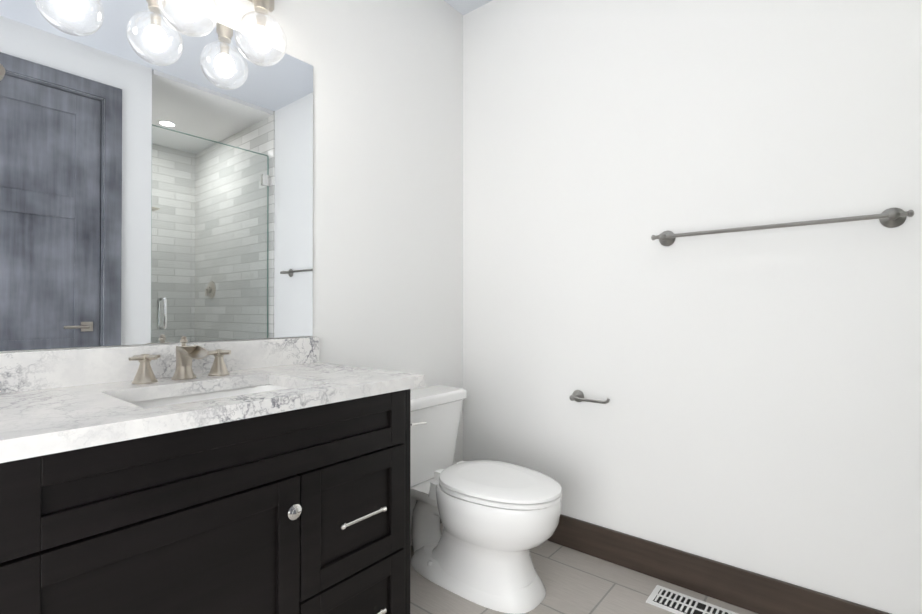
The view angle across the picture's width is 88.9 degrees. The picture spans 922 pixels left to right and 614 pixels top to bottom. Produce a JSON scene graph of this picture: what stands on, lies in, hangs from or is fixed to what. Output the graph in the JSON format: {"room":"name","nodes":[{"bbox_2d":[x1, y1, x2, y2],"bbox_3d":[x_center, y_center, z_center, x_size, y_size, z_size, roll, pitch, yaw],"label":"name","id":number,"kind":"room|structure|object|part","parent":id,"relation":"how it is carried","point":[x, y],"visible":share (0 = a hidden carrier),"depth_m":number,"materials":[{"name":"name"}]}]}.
{"room":"bathroom","nodes":[
{"label":"bathroom","id":0,"kind":"room"},
{"bbox_2d":[0,0,462,464],"bbox_3d":[-0.951,-0.258,1.519,0.120,2.740,3.140,0,0,39],"label":"wall","id":1,"kind":"structure","parent":0,"point":[387,184],"depth_m":2.16,"materials":[{"name":"white paint"}]},
{"bbox_2d":[0,0,312,350],"bbox_3d":[-1.072,-0.424,1.270,0.005,1.070,1.530,0,0,39],"label":"mirror","id":2,"kind":"object","parent":1,"relation":"attached to","point":[156,177],"visible":1,"depth_m":1.42,"materials":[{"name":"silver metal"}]},
{"bbox_2d":[0,64,5,80],"bbox_3d":[-1.176,-0.498,1.047,0.114,0.244,0.222,0,0,39],"label":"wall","id":3,"kind":"structure","parent":2,"relation":"attached to","point":[2,71],"depth_m":1.10,"materials":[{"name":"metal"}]},
{"bbox_2d":[0,337,318,392],"bbox_3d":[-1.062,0.165,1.265,0.020,0.100,1.560,0,0,39],"label":"backsplash","id":4,"kind":"structure","parent":1,"relation":"attached to","point":[46,369],"depth_m":1.35,"materials":[{"name":"white stone"}]},
{"bbox_2d":[157,0,218,36],"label":"sconce","id":5,"kind":"object","parent":1,"relation":"attached to","point":[190,10],"depth_m":1.38,"materials":[{"name":"clear glass"}]},
{"bbox_3d":[-0.804,-0.895,1.387,0.160,0.172,0.160,0,0,39],"label":"globe","id":6,"kind":"part","parent":5,"relation":"part of","materials":[{"name":"clear glass"}]},
{"bbox_3d":[-0.804,-0.906,1.387,0.067,0.116,0.068,0,0,39],"label":"bulb","id":7,"kind":"part","parent":5,"relation":"part of","materials":[{"name":"white glass"}]},
{"bbox_2d":[235,0,286,66],"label":"sconce","id":8,"kind":"object","parent":1,"relation":"attached to","point":[259,36],"depth_m":1.55,"materials":[{"name":"glass"}]},
{"bbox_3d":[-0.663,-0.893,1.560,0.160,0.172,0.160,0,0,39],"label":"globe","id":9,"kind":"part","parent":8,"relation":"part of","materials":[{"name":"clear glass"}]},
{"bbox_3d":[-0.663,-0.905,1.560,0.067,0.116,0.068,0,0,39],"label":"bulb","id":10,"kind":"part","parent":8,"relation":"part of","materials":[{"name":"white glass"}]},
{"bbox_2d":[444,0,491,14],"bbox_3d":[0.474,-1.685,0.365,3.800,0.100,3.140,0,0,39],"label":"ceiling","id":11,"kind":"structure","parent":0,"point":[463,7],"depth_m":2.52,"materials":[{"name":"white paint"}]},
{"bbox_2d":[410,523,757,613],"bbox_3d":[0.474,1.155,0.346,3.800,0.100,3.140,0,0,39],"label":"floor","id":12,"kind":"structure","parent":0,"point":[575,581],"depth_m":1.85,"materials":[{"name":"tile"}]},
{"bbox_2d":[0,381,424,613],"bbox_3d":[-0.838,0.679,1.072,0.605,0.860,1.530,0,0,39],"label":"bathroom vanity","id":13,"kind":"object","parent":12,"relation":"on","point":[268,476],"depth_m":1.04,"materials":[{"name":"black wood"}]},
{"bbox_2d":[0,361,424,452],"bbox_3d":[-0.838,0.231,1.082,0.597,0.036,1.560,0,0,39],"label":"countertop","id":14,"kind":"structure","parent":13,"relation":"on","point":[29,418],"depth_m":1.07,"materials":[{"name":"white stone"}]},
{"bbox_2d":[129,336,230,383],"bbox_3d":[-0.811,0.151,1.396,0.145,0.128,0.290,0,0,39],"label":"faucet","id":15,"kind":"object","parent":14,"relation":"on","point":[185,355],"visible":1,"depth_m":1.39,"materials":[{"name":"silver metal"}]},
{"bbox_2d":[120,377,295,408],"bbox_3d":[-0.643,0.320,1.259,0.384,0.162,0.514,0,0,39],"label":"sink","id":16,"kind":"object","parent":14,"relation":"in","point":[170,396],"depth_m":1.38,"materials":[{"name":"white ceramic"}]},
{"bbox_2d":[410,385,561,613],"bbox_3d":[0.039,0.755,1.973,0.811,0.721,0.486,0,0,39],"label":"toilet","id":17,"kind":"object","parent":12,"relation":"on","point":[499,520],"visible":0.85,"depth_m":1.82,"materials":[{"name":"white ceramic"}]},
{"bbox_3d":[-0.189,0.490,1.994,0.028,0.027,0.100,0,0,39],"label":"handle","id":18,"kind":"part","parent":17,"relation":"part of","materials":[{"name":"silver metal"}]},
{"bbox_3d":[0.149,0.703,1.883,0.526,0.051,0.380,0,0,39],"label":"seat","id":19,"kind":"part","parent":17,"relation":"part of","materials":[{"name":"white plastic"}]},
{"bbox_2d":[646,585,737,613],"bbox_3d":[0.872,1.109,1.719,0.340,0.007,0.140,0,0,39],"label":"floor vent","id":20,"kind":"object","parent":12,"relation":"in","point":[670,600],"visible":1,"depth_m":1.75,"materials":[{"name":"white metal"}]},
{"bbox_2d":[463,0,921,613],"bbox_3d":[1.476,-0.258,1.488,3.680,2.740,0.120,0,0,39],"label":"wall","id":21,"kind":"structure","parent":0,"point":[761,410],"depth_m":1.83,"materials":[{"name":"white paint"}]},
{"bbox_2d":[569,390,609,403],"bbox_3d":[0.575,0.409,2.093,0.200,0.056,0.069,0,0,39],"label":"toilet paper holder","id":22,"kind":"object","parent":21,"relation":"attached to","point":[577,395],"visible":1,"depth_m":2.11,"materials":[{"name":"grey metal"}]},
{"bbox_2d":[548,514,889,613],"bbox_3d":[0.786,1.045,1.954,2.010,0.140,0.016,0,0,39],"label":"baseboard","id":23,"kind":"structure","parent":21,"relation":"attached to","point":[744,589],"depth_m":1.83,"materials":[{"name":"brown wood"}]},
{"bbox_2d":[651,208,913,245],"bbox_3d":[1.083,-0.282,1.679,0.770,0.064,0.074,0,0,39],"label":"towel bar","id":24,"kind":"object","parent":21,"relation":"attached to","point":[891,217],"visible":1,"depth_m":1.57,"materials":[{"name":"grey metal"}]}
]}

